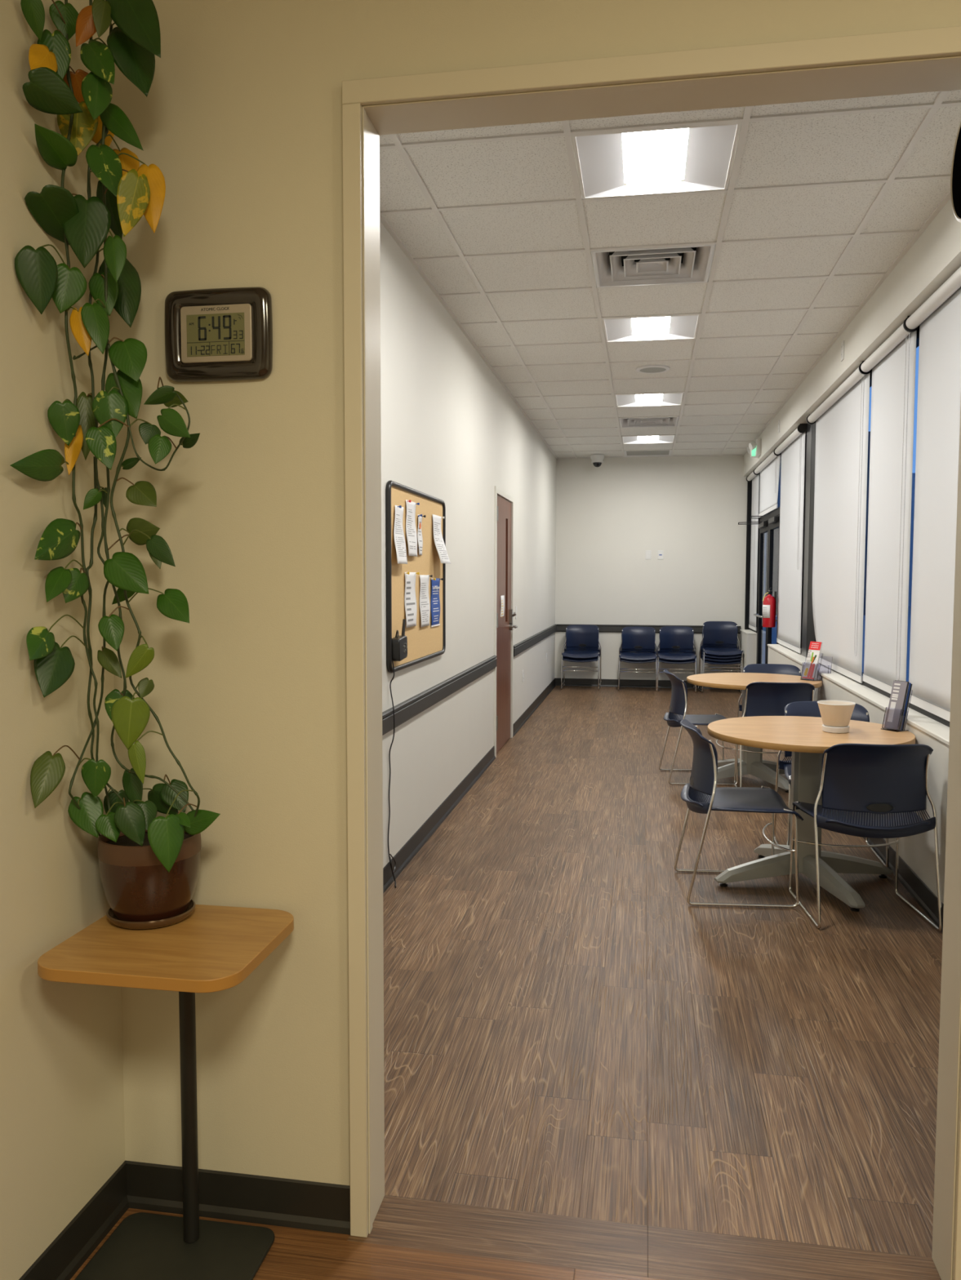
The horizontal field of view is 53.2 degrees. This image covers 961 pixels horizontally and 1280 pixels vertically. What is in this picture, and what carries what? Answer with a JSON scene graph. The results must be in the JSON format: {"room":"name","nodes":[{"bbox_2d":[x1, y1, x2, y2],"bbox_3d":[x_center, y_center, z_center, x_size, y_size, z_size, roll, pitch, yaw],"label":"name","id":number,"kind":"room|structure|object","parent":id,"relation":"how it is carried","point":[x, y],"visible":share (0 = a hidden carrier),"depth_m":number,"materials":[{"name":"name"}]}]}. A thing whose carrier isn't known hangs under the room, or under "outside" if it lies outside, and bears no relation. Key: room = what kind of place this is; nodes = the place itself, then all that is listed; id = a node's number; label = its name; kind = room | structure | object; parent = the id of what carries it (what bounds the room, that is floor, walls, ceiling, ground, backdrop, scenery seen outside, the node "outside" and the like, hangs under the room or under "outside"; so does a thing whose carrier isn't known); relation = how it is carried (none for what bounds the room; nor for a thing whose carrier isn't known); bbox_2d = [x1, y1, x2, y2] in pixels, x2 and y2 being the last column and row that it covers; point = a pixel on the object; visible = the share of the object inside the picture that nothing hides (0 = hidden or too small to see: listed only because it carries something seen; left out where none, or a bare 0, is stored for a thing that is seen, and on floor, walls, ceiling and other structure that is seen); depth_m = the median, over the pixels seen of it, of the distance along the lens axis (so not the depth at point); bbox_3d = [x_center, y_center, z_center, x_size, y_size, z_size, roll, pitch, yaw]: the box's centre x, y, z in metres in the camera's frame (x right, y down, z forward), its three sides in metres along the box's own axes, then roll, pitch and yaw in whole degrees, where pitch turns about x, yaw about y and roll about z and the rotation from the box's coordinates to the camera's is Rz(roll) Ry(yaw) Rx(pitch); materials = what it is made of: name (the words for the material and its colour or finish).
{"room":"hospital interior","nodes":[
{"label":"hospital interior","id":0,"kind":"room"},
{"bbox_2d":[97,829,201,921],"bbox_3d":[-0.690,0.488,2.008,0.204,0.170,0.204,1,4,10],"label":"pot","id":1,"kind":"object","parent":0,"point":[137,886],"depth_m":1.93,"materials":[{"name":"brown ceramic"}]},
{"bbox_2d":[0,0,555,1279],"bbox_3d":[-0.391,-0.497,4.958,0.153,3.200,15.884,1,4,10],"label":"wall","id":2,"kind":"structure","parent":0,"point":[62,1132],"depth_m":1.99,"materials":[{"name":"paint"}]},
{"bbox_2d":[18,1160,128,1279],"bbox_3d":[-1.225,1.394,-0.292,0.016,0.100,5.035,1,4,10],"label":"baseboard","id":3,"kind":"structure","parent":2,"relation":"attached to","point":[73,1246],"depth_m":2.01,"materials":[{"name":"rubber"}]},
{"bbox_2d":[385,480,445,673],"bbox_3d":[-0.316,-0.323,4.961,0.025,0.885,1.229,1,4,10],"label":"corkboard","id":4,"kind":"object","parent":2,"relation":"attached to","point":[424,643],"visible":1,"depth_m":4.88,"materials":[{"name":"beige"}]},
{"bbox_2d":[391,618,407,661],"bbox_3d":[-0.377,0.000,4.467,0.050,0.190,0.154,1,4,10],"label":"radio","id":5,"kind":"object","parent":4,"relation":"attached to","point":[399,642],"visible":1,"depth_m":4.42,"materials":[{"name":"black plastic"}]},
{"bbox_2d":[387,659,395,887],"bbox_3d":[-0.411,0.610,4.433,0.040,1.062,0.117,0,4,-5],"label":"power cord","id":6,"kind":"object","parent":5,"relation":"hanging from","point":[389,858],"visible":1,"depth_m":4.44,"materials":[{"name":"black plastic"}]},
{"bbox_2d":[393,505,407,564],"bbox_3d":[-0.371,-0.493,4.490,0.042,0.273,0.230,1,4,10],"label":"paper","id":7,"kind":"object","parent":4,"relation":"attached to","point":[399,539],"visible":1,"depth_m":4.48,"materials":[{"name":"white paper"}]},
{"bbox_2d":[395,514,406,556],"bbox_3d":[-0.373,-0.489,4.490,0.033,0.196,0.163,1,4,10],"label":"print","id":8,"kind":"object","parent":7,"relation":"attached to","point":[400,544],"depth_m":4.49,"materials":[{"name":"grey paper"}]},
{"bbox_2d":[404,572,419,627],"bbox_3d":[-0.339,-0.201,4.760,0.023,0.272,0.225,1,4,10],"label":"paper","id":9,"kind":"object","parent":4,"relation":"attached to","point":[410,599],"visible":1,"depth_m":4.75,"materials":[{"name":"white paper"}]},
{"bbox_2d":[405,581,414,621],"bbox_3d":[-0.345,-0.193,4.757,0.010,0.195,0.163,1,4,10],"label":"print","id":10,"kind":"object","parent":9,"relation":"attached to","point":[410,585],"depth_m":4.75,"materials":[{"name":"grey paper"}]},
{"bbox_2d":[405,499,419,556],"bbox_3d":[-0.336,-0.552,4.752,0.023,0.272,0.200,1,4,10],"label":"paper","id":11,"kind":"object","parent":4,"relation":"attached to","point":[411,529],"visible":1,"depth_m":4.74,"materials":[{"name":"white paper"}]},
{"bbox_2d":[407,509,415,549],"bbox_3d":[-0.339,-0.548,4.745,0.016,0.193,0.139,1,4,10],"label":"print","id":12,"kind":"object","parent":11,"relation":"attached to","point":[411,513],"depth_m":4.74,"materials":[{"name":"grey paper"}]},
{"bbox_2d":[417,514,426,555],"bbox_3d":[-0.304,-0.542,4.945,0.023,0.208,0.095,1,4,10],"label":"paper","id":13,"kind":"object","parent":4,"relation":"attached to","point":[420,538],"visible":1,"depth_m":4.93,"materials":[{"name":"white paper"}]},
{"bbox_2d":[419,574,432,626],"bbox_3d":[-0.287,-0.208,5.066,0.023,0.272,0.215,1,4,10],"label":"paper","id":14,"kind":"object","parent":4,"relation":"attached to","point":[424,607],"visible":1,"depth_m":5.06,"materials":[{"name":"white paper"}]},
{"bbox_2d":[420,582,428,622],"bbox_3d":[-0.292,-0.200,5.066,0.009,0.203,0.161,1,4,10],"label":"print","id":15,"kind":"object","parent":14,"relation":"attached to","point":[424,586],"depth_m":5.06,"materials":[{"name":"grey paper"}]},
{"bbox_2d":[430,577,443,626],"bbox_3d":[-0.241,-0.211,5.335,0.024,0.267,0.220,1,4,10],"label":"paper","id":16,"kind":"object","parent":4,"relation":"attached to","point":[435,601],"visible":1,"depth_m":5.33,"materials":[{"name":"blue paper"}]},
{"bbox_2d":[432,586,438,622],"bbox_3d":[-0.249,-0.203,5.336,0.006,0.197,0.173,1,4,10],"label":"print","id":17,"kind":"object","parent":16,"relation":"attached to","point":[435,588],"depth_m":5.33,"materials":[{"name":"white paper"}]},
{"bbox_2d":[431,514,450,564],"bbox_3d":[-0.207,-0.561,5.357,0.069,0.268,0.281,1,4,10],"label":"paper","id":18,"kind":"object","parent":4,"relation":"attached to","point":[437,537],"visible":1,"depth_m":5.31,"materials":[{"name":"white paper"}]},
{"bbox_2d":[434,522,448,559],"bbox_3d":[-0.213,-0.552,5.343,0.057,0.200,0.184,1,4,10],"label":"print","id":19,"kind":"object","parent":18,"relation":"attached to","point":[438,540],"depth_m":5.32,"materials":[{"name":"grey paper"}]},
{"bbox_2d":[382,678,555,893],"bbox_3d":[0.102,0.891,7.524,0.016,0.100,10.604,1,4,10],"label":"baseboard","id":20,"kind":"structure","parent":2,"relation":"attached to","point":[406,854],"depth_m":5.68,"materials":[{"name":"rubber"}]},
{"bbox_2d":[382,624,556,735],"bbox_3d":[0.107,0.175,7.477,0.024,0.100,10.604,1,4,10],"label":"trim","id":21,"kind":"structure","parent":2,"relation":"attached to","point":[404,711],"depth_m":5.56,"materials":[{"name":"grey plastic"}]},
{"bbox_2d":[493,485,517,757],"bbox_3d":[0.180,-0.164,8.041,0.171,2.140,1.040,1,4,10],"label":"door","id":22,"kind":"structure","parent":2,"relation":"in","point":[504,626],"depth_m":8.03,"materials":[{"name":"brown wood"}]},
{"bbox_2d":[500,595,504,617],"bbox_3d":[0.182,-0.254,7.958,0.007,0.230,0.200,1,4,10],"label":"notice","id":23,"kind":"object","parent":22,"relation":"attached to","point":[502,597],"visible":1,"depth_m":7.95,"materials":[{"name":"white paper"}]},
{"bbox_2d":[70,685,942,1279],"bbox_3d":[1.472,1.174,4.736,4.062,0.100,15.864,1,4,10],"label":"floor","id":24,"kind":"structure","parent":0,"point":[593,1071],"depth_m":2.93,"materials":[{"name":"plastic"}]},
{"bbox_2d":[37,904,293,1279],"bbox_3d":[-0.613,0.946,1.924,0.404,0.712,0.384,1,4,10],"label":"side table","id":25,"kind":"object","parent":24,"relation":"on","point":[215,948],"visible":0.86,"depth_m":1.96,"materials":[{"name":"brown wood"}]},
{"bbox_2d":[106,898,195,929],"bbox_3d":[-0.691,0.572,2.014,0.177,0.021,0.177,1,4,10],"label":"saucer","id":26,"kind":"object","parent":25,"relation":"on","point":[111,916],"visible":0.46,"depth_m":1.94,"materials":[{"name":"brown ceramic"}]},
{"bbox_2d":[10,0,220,921],"bbox_3d":[-0.722,-0.345,1.903,0.360,1.847,0.277,-1,4,-21],"label":"pothos","id":27,"kind":"object","parent":26,"relation":"on","point":[148,864],"visible":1,"depth_m":1.87,"materials":[{"name":"green plant"}]},
{"bbox_2d":[560,643,600,690],"bbox_3d":[1.302,0.245,12.381,0.492,0.763,0.506,1,4,10],"label":"chair","id":28,"kind":"object","parent":24,"relation":"on","point":[575,648],"visible":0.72,"depth_m":12.19,"materials":[{"name":"blue plastic"}]},
{"bbox_2d":[560,624,600,686],"bbox_3d":[1.302,0.196,12.364,0.492,0.763,0.506,1,4,10],"label":"chair","id":29,"kind":"object","parent":28,"relation":"on","point":[583,636],"visible":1,"depth_m":12.51,"materials":[{"name":"blue plastic"}]},
{"bbox_2d":[617,644,656,691],"bbox_3d":[2.013,0.254,12.260,0.492,0.763,0.506,1,4,10],"label":"chair","id":30,"kind":"object","parent":24,"relation":"on","point":[637,651],"visible":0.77,"depth_m":12.06,"materials":[{"name":"blue plastic"}]},
{"bbox_2d":[617,626,657,688],"bbox_3d":[2.013,0.221,12.243,0.492,0.763,0.506,1,4,10],"label":"chair","id":31,"kind":"object","parent":30,"relation":"on","point":[639,637],"visible":1,"depth_m":12.39,"materials":[{"name":"blue plastic"}]},
{"bbox_2d":[656,634,696,692],"bbox_3d":[2.487,0.260,12.179,0.492,0.763,0.506,1,4,10],"label":"chair","id":32,"kind":"object","parent":24,"relation":"on","point":[677,651],"visible":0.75,"depth_m":12.00,"materials":[{"name":"blue plastic"}]},
{"bbox_2d":[657,626,696,688],"bbox_3d":[2.487,0.219,12.162,0.492,0.763,0.506,1,4,10],"label":"chair","id":33,"kind":"object","parent":32,"relation":"on","point":[671,637],"visible":0.99,"depth_m":12.31,"materials":[{"name":"blue plastic"}]},
{"bbox_2d":[658,669,737,785],"bbox_3d":[1.553,0.604,6.828,0.506,0.763,0.493,0,4,3],"label":"chair","id":34,"kind":"object","parent":24,"relation":"on","point":[678,702],"visible":0.88,"depth_m":6.72,"materials":[{"name":"blue plastic"}]},
{"bbox_2d":[697,650,741,693],"bbox_3d":[3.020,0.267,12.088,0.493,0.763,0.506,1,4,8],"label":"chair","id":35,"kind":"object","parent":24,"relation":"on","point":[701,656],"visible":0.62,"depth_m":11.86,"materials":[{"name":"blue plastic"}]},
{"bbox_2d":[698,629,742,690],"bbox_3d":[3.021,0.230,12.071,0.493,0.763,0.506,1,4,8],"label":"chair","id":36,"kind":"object","parent":35,"relation":"on","point":[701,654],"visible":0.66,"depth_m":11.85,"materials":[{"name":"blue plastic"}]},
{"bbox_2d":[698,636,742,672],"bbox_3d":[3.021,0.193,12.055,0.493,0.763,0.506,1,4,8],"label":"chair","id":37,"kind":"object","parent":36,"relation":"on","point":[720,646],"visible":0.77,"depth_m":11.90,"materials":[{"name":"blue plastic"}]},
{"bbox_2d":[698,621,742,674],"bbox_3d":[3.022,0.156,12.038,0.493,0.763,0.506,1,4,8],"label":"chair","id":38,"kind":"object","parent":37,"relation":"on","point":[714,633],"visible":0.95,"depth_m":12.19,"materials":[{"name":"blue plastic"}]},
{"bbox_2d":[673,719,803,907],"bbox_3d":[1.163,0.762,4.376,0.506,0.763,0.492,0,4,5],"label":"chair","id":39,"kind":"object","parent":24,"relation":"on","point":[701,795],"visible":0.98,"depth_m":4.26,"materials":[{"name":"blue plastic"}]},
{"bbox_2d":[686,672,822,792],"bbox_3d":[1.915,0.633,6.758,0.913,0.720,0.913,0,4,2],"label":"round table","id":40,"kind":"object","parent":24,"relation":"on","point":[753,763],"visible":0.67,"depth_m":6.70,"materials":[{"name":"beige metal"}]},
{"bbox_2d":[800,653,832,680],"bbox_3d":[2.316,0.186,6.673,0.126,0.193,0.240,-2,4,-30],"label":"rack","id":41,"kind":"object","parent":40,"relation":"on","point":[810,671],"visible":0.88,"depth_m":6.63,"materials":[{"name":"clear plastic"}]},
{"bbox_2d":[805,641,822,663],"bbox_3d":[2.308,0.142,6.666,0.086,0.258,0.096,-2,4,-30],"label":"brochure","id":42,"kind":"object","parent":41,"relation":"in","point":[815,647],"visible":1,"depth_m":6.66,"materials":[{"name":"white paper"}]},
{"bbox_2d":[737,663,800,751],"bbox_3d":[2.200,0.581,7.201,0.492,0.763,0.506,1,4,10],"label":"chair","id":43,"kind":"object","parent":24,"relation":"on","point":[777,668],"visible":0.17,"depth_m":7.38,"materials":[{"name":"blue plastic"}]},
{"bbox_2d":[733,681,814,786],"bbox_3d":[1.957,0.635,6.356,0.492,0.763,0.506,1,4,10],"label":"chair","id":44,"kind":"object","parent":24,"relation":"on","point":[762,698],"visible":0.38,"depth_m":6.16,"materials":[{"name":"blue plastic"}]},
{"bbox_2d":[706,715,915,911],"bbox_3d":[1.527,0.779,4.495,0.913,0.720,0.913,1,4,10],"label":"round table","id":45,"kind":"object","parent":24,"relation":"on","point":[803,736],"visible":0.93,"depth_m":4.44,"materials":[{"name":"brown wood"}]},
{"bbox_2d":[817,700,855,733],"bbox_3d":[1.638,0.355,4.418,0.168,0.136,0.168,1,4,10],"label":"flower pot","id":46,"kind":"object","parent":45,"relation":"on","point":[836,715],"visible":1,"depth_m":4.37,"materials":[{"name":"beige ceramic"}]},
{"bbox_2d":[880,689,912,732],"bbox_3d":[1.941,0.328,4.470,0.101,0.195,0.090,-2,4,-28],"label":"rack","id":47,"kind":"object","parent":45,"relation":"on","point":[894,718],"visible":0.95,"depth_m":4.44,"materials":[{"name":"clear plastic"}]},
{"bbox_2d":[888,680,907,709],"bbox_3d":[1.935,0.303,4.465,0.059,0.219,0.074,-2,4,-28],"label":"leaflet","id":48,"kind":"object","parent":47,"relation":"in","point":[896,698],"visible":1,"depth_m":4.46,"materials":[{"name":"grey paper"}]},
{"bbox_2d":[894,680,909,710],"bbox_3d":[1.942,0.303,4.467,0.060,0.222,0.074,-2,4,-28],"label":"leaflet","id":49,"kind":"object","parent":47,"relation":"in","point":[895,680],"visible":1,"depth_m":4.44,"materials":[{"name":"grey paper"}]},
{"bbox_2d":[902,684,911,730],"bbox_3d":[1.959,0.310,4.472,0.058,0.216,0.074,-2,4,-28],"label":"leaflet","id":50,"kind":"object","parent":47,"relation":"in","point":[911,684],"visible":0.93,"depth_m":4.44,"materials":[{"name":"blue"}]},
{"bbox_2d":[903,682,911,710],"bbox_3d":[1.953,0.307,4.472,0.059,0.219,0.074,-2,4,-28],"label":"leaflet","id":51,"kind":"object","parent":47,"relation":"in","point":[909,683],"visible":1,"depth_m":4.44,"materials":[{"name":"blue paper"}]},
{"bbox_2d":[773,701,888,867],"bbox_3d":[1.804,0.726,4.946,0.492,0.763,0.506,1,4,10],"label":"chair","id":52,"kind":"object","parent":24,"relation":"on","point":[802,708],"visible":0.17,"depth_m":5.11,"materials":[{"name":"blue plastic"}]},
{"bbox_2d":[788,743,942,931],"bbox_3d":[1.629,0.781,4.089,0.492,0.763,0.506,0,4,3],"label":"chair","id":53,"kind":"object","parent":24,"relation":"on","point":[872,791],"visible":1,"depth_m":3.90,"materials":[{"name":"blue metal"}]},
{"bbox_2d":[99,0,960,1186],"bbox_3d":[1.081,-0.292,1.823,4.089,3.200,0.119,1,4,10],"label":"wall","id":54,"kind":"structure","parent":0,"point":[240,116],"depth_m":2.03,"materials":[{"name":"paint"}]},
{"bbox_2d":[164,286,272,382],"bbox_3d":[-0.551,-0.640,2.009,0.238,0.191,0.024,1,4,10],"label":"digital clock","id":55,"kind":"object","parent":54,"relation":"attached to","point":[220,342],"visible":1,"depth_m":2.00,"materials":[{"name":"black plastic"}]},
{"bbox_2d":[125,1160,350,1235],"bbox_3d":[1.087,1.259,1.854,3.849,0.100,0.016,1,4,10],"label":"baseboard","id":56,"kind":"structure","parent":54,"relation":"attached to","point":[223,1195],"depth_m":2.13,"materials":[{"name":"rubber"}]},
{"bbox_2d":[342,25,960,1279],"bbox_3d":[0.353,0.088,1.966,1.262,2.420,0.145,1,4,10],"label":"trim","id":57,"kind":"structure","parent":54,"relation":"attached to","point":[925,60],"depth_m":1.94,"materials":[{"name":"paint"}]},
{"bbox_2d":[950,121,960,222],"bbox_3d":[0.931,-0.907,1.800,0.041,0.225,0.225,1,4,10],"label":"round wall fixture","id":58,"kind":"object","parent":54,"relation":"attached to","point":[955,180],"visible":1,"depth_m":1.86,"materials":[{"name":"black"}]},
{"bbox_2d":[555,440,747,680],"bbox_3d":[2.252,-0.979,12.486,2.820,3.200,0.120,1,4,10],"label":"wall","id":59,"kind":"structure","parent":0,"point":[690,508],"depth_m":12.43,"materials":[{"name":"white paint"}]},
{"bbox_2d":[555,678,734,689],"bbox_3d":[2.159,0.572,12.533,2.380,0.100,0.016,1,4,10],"label":"baseboard","id":60,"kind":"structure","parent":59,"relation":"attached to","point":[568,682],"depth_m":12.59,"materials":[{"name":"rubber"}]},
{"bbox_2d":[555,624,740,633],"bbox_3d":[2.160,-0.145,12.483,2.380,0.100,0.024,1,4,10],"label":"trim","id":61,"kind":"structure","parent":59,"relation":"attached to","point":[560,628],"depth_m":12.53,"materials":[{"name":"grey plastic"}]},
{"bbox_2d":[645,550,651,559],"bbox_3d":[2.176,-1.103,12.426,0.072,0.116,0.009,1,4,10],"label":"switch plate","id":62,"kind":"object","parent":59,"relation":"attached to","point":[648,553],"visible":1,"depth_m":12.42,"materials":[{"name":"white plastic"}]},
{"bbox_2d":[657,550,663,559],"bbox_3d":[2.329,-1.101,12.401,0.072,0.116,0.008,1,4,10],"label":"data plate","id":63,"kind":"object","parent":59,"relation":"attached to","point":[660,553],"visible":1,"depth_m":12.40,"materials":[{"name":"white plastic"}]},
{"bbox_2d":[744,480,751,629],"bbox_3d":[3.438,-1.095,12.197,0.112,1.926,0.035,1,4,10],"label":"trim","id":64,"kind":"structure","parent":59,"relation":"attached to","point":[748,483],"depth_m":12.19,"materials":[{"name":"black metal"}]},
{"bbox_2d":[379,89,960,457],"bbox_3d":[1.549,-2.011,4.477,4.102,0.310,15.984,1,4,10],"label":"ceiling","id":65,"kind":"structure","parent":0,"point":[866,145],"depth_m":4.51,"materials":[{"name":"paint"}]},
{"bbox_2d":[590,454,604,466],"bbox_3d":[1.488,-2.276,12.205,0.170,0.150,0.170,1,4,10],"label":"security camera","id":66,"kind":"object","parent":65,"relation":"hanging from","point":[597,460],"visible":1,"depth_m":12.15,"materials":[{"name":"white plastic"}]},
{"bbox_2d":[623,449,671,457],"bbox_3d":[2.098,-2.348,12.021,0.584,0.018,0.584,1,4,10],"label":"ceiling vent","id":67,"kind":"object","parent":65,"relation":"in","point":[664,452],"visible":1,"depth_m":12.05,"materials":[{"name":"white metal"}]},
{"bbox_2d":[626,450,669,455],"bbox_3d":[2.091,-2.348,11.981,0.524,0.015,0.444,1,4,10],"label":"grille","id":68,"kind":"object","parent":67,"relation":"attached to","point":[628,452],"depth_m":12.00,"materials":[{"name":"grey metal"}]},
{"bbox_2d":[621,435,675,444],"bbox_3d":[1.892,-2.321,10.818,0.582,0.119,0.582,1,4,10],"label":"ceiling light","id":69,"kind":"object","parent":65,"relation":"attached to","point":[668,438],"visible":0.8,"depth_m":10.95,"materials":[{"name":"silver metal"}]},
{"bbox_2d":[618,417,679,427],"bbox_3d":[1.686,-2.253,9.618,0.582,0.140,0.582,1,4,10],"label":"ceiling vent","id":70,"kind":"object","parent":65,"relation":"in","point":[653,421],"visible":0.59,"depth_m":9.73,"materials":[{"name":"white metal"}]},
{"bbox_2d":[614,392,684,406],"bbox_3d":[1.481,-2.167,8.419,0.582,0.119,0.582,1,4,10],"label":"ceiling light","id":71,"kind":"object","parent":65,"relation":"attached to","point":[653,399],"visible":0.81,"depth_m":8.52,"materials":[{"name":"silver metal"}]},
{"bbox_2d":[602,315,700,342],"bbox_3d":[1.070,-2.013,6.021,0.582,0.119,0.582,1,4,10],"label":"ceiling light","id":72,"kind":"object","parent":65,"relation":"attached to","point":[683,326],"visible":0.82,"depth_m":6.08,"materials":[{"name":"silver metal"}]},
{"bbox_2d":[635,364,670,373],"bbox_3d":[1.290,-2.025,7.172,0.250,0.013,0.250,1,4,10],"label":"ceiling speaker","id":73,"kind":"object","parent":65,"relation":"attached to","point":[649,369],"visible":1,"depth_m":7.15,"materials":[{"name":"white metal"}]},
{"bbox_2d":[640,367,666,373],"bbox_3d":[1.290,-2.023,7.172,0.193,0.005,0.193,-3,5,-40],"label":"grille","id":74,"kind":"object","parent":73,"relation":"attached to","point":[642,370],"depth_m":7.18,"materials":[{"name":"grey metal"}]},
{"bbox_2d":[591,244,715,287],"bbox_3d":[0.864,-1.945,4.821,0.582,0.140,0.582,1,4,10],"label":"ceiling vent","id":75,"kind":"object","parent":65,"relation":"in","point":[682,264],"visible":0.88,"depth_m":4.89,"materials":[{"name":"white metal"}]},
{"bbox_2d":[571,122,741,199],"bbox_3d":[0.658,-1.858,3.623,0.582,0.119,0.582,1,4,10],"label":"ceiling light","id":76,"kind":"object","parent":65,"relation":"attached to","point":[651,160],"visible":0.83,"depth_m":3.64,"materials":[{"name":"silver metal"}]},
{"bbox_2d":[379,90,960,458],"bbox_3d":[1.272,-2.027,7.136,2.380,0.009,10.604,1,4,10],"label":"grid","id":77,"kind":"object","parent":65,"relation":"attached to","point":[746,118],"depth_m":4.58,"materials":[{"name":"silver metal"}]},
{"bbox_2d":[739,197,960,903],"bbox_3d":[2.566,-0.624,7.004,0.250,3.200,10.604,1,4,10],"label":"wall","id":78,"kind":"structure","parent":0,"point":[935,255],"depth_m":4.82,"materials":[{"name":"white paint"}]},
{"bbox_2d":[746,438,760,457],"bbox_3d":[2.986,-2.091,10.486,0.128,0.180,0.360,1,4,10],"label":"exit light","id":79,"kind":"object","parent":78,"relation":"attached to","point":[753,448],"visible":1,"depth_m":10.35,"materials":[{"name":"white plastic"}]},
{"bbox_2d":[749,473,759,632],"bbox_3d":[3.401,-1.081,11.808,0.055,1.948,0.814,1,4,10],"label":"window","id":80,"kind":"structure","parent":78,"relation":"in","point":[759,473],"depth_m":11.43,"materials":[{"name":"black"}]},
{"bbox_2d":[746,468,759,631],"bbox_3d":[3.326,-1.092,11.768,0.079,1.922,0.844,1,4,10],"label":"roller shade","id":81,"kind":"object","parent":80,"relation":"attached to","point":[753,477],"visible":0.98,"depth_m":11.70,"materials":[{"name":"white fabric"}]},
{"bbox_2d":[737,453,781,663],"bbox_3d":[3.029,-0.608,10.496,0.354,2.720,1.948,1,4,10],"label":"door","id":82,"kind":"structure","parent":78,"relation":"in","point":[769,523],"depth_m":10.54,"materials":[{"name":"glass"},{"name":"black painted metal"}]},
{"bbox_2d":[762,586,776,627],"bbox_3d":[2.905,-0.332,9.675,0.136,0.404,0.158,4,5,43],"label":"fire extinguisher","id":83,"kind":"object","parent":82,"relation":"attached to","point":[769,603],"visible":1,"depth_m":9.64,"materials":[{"name":"red metal"}]},
{"bbox_2d":[754,447,781,517],"bbox_3d":[3.105,-1.677,10.428,0.079,0.582,1.819,1,4,10],"label":"roller shade","id":84,"kind":"object","parent":78,"relation":"attached to","point":[769,468],"visible":0.98,"depth_m":10.34,"materials":[{"name":"white fabric"}]},
{"bbox_2d":[777,419,779,433],"bbox_3d":[2.784,-1.994,8.951,0.009,0.116,0.072,1,4,10],"label":"outlet plate","id":85,"kind":"object","parent":78,"relation":"attached to","point":[779,420],"visible":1,"depth_m":8.93,"materials":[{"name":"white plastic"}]},
{"bbox_2d":[777,431,806,654],"bbox_3d":[2.889,-0.889,8.826,0.055,1.948,1.450,1,4,10],"label":"window","id":86,"kind":"structure","parent":78,"relation":"in","point":[806,431],"depth_m":8.15,"materials":[{"name":"black"}]},
{"bbox_2d":[774,423,807,653],"bbox_3d":[2.824,-0.896,8.843,0.079,1.936,1.521,1,4,10],"label":"roller shade","id":87,"kind":"object","parent":86,"relation":"attached to","point":[792,450],"visible":1,"depth_m":8.73,"materials":[{"name":"white fabric"}]},
{"bbox_2d":[800,423,811,657],"bbox_3d":[2.750,-0.836,7.989,0.066,1.948,0.250,1,4,10],"label":"trim","id":88,"kind":"structure","parent":78,"relation":"attached to","point":[808,445],"depth_m":7.99,"materials":[{"name":"grey metal"}]},
{"bbox_2d":[738,689,943,932],"bbox_3d":[2.432,0.921,7.127,0.016,0.100,10.604,1,4,10],"label":"baseboard","id":89,"kind":"structure","parent":78,"relation":"attached to","point":[915,886],"depth_m":4.34,"materials":[{"name":"rubber"}]},
{"bbox_2d":[840,340,844,361],"bbox_3d":[2.290,-1.829,6.067,0.009,0.116,0.072,1,4,10],"label":"outlet plate","id":90,"kind":"object","parent":78,"relation":"attached to","point":[842,342],"visible":1,"depth_m":6.05,"materials":[{"name":"white plastic"}]},
{"bbox_2d":[739,629,949,745],"bbox_3d":[2.497,0.209,7.070,0.130,0.020,10.604,1,4,10],"label":"trim","id":91,"kind":"structure","parent":78,"relation":"attached to","point":[938,731],"depth_m":5.30,"materials":[{"name":"white paint"}]},
{"bbox_2d":[806,327,949,727],"bbox_3d":[2.232,-0.643,4.990,0.055,1.948,5.850,1,4,10],"label":"window","id":92,"kind":"structure","parent":78,"relation":"in","point":[811,637],"depth_m":5.90,"materials":[{"name":"black"}]},
{"bbox_2d":[806,360,871,683],"bbox_3d":[2.460,-0.760,6.719,0.079,1.936,1.909,1,4,10],"label":"roller shade","id":93,"kind":"object","parent":92,"relation":"attached to","point":[841,420],"visible":1,"depth_m":6.50,"materials":[{"name":"white fabric"}]},
{"bbox_2d":[860,315,918,693],"bbox_3d":[2.216,-0.678,5.293,0.079,1.916,1.017,1,4,10],"label":"roller shade","id":94,"kind":"object","parent":92,"relation":"attached to","point":[892,364],"visible":0.98,"depth_m":5.23,"materials":[{"name":"white fabric"}]},
{"bbox_2d":[902,266,960,721],"bbox_3d":[1.969,-0.586,3.855,0.079,1.916,1.936,1,4,10],"label":"roller shade","id":95,"kind":"object","parent":92,"relation":"attached to","point":[938,319],"visible":0.81,"depth_m":4.40,"materials":[{"name":"white fabric"}]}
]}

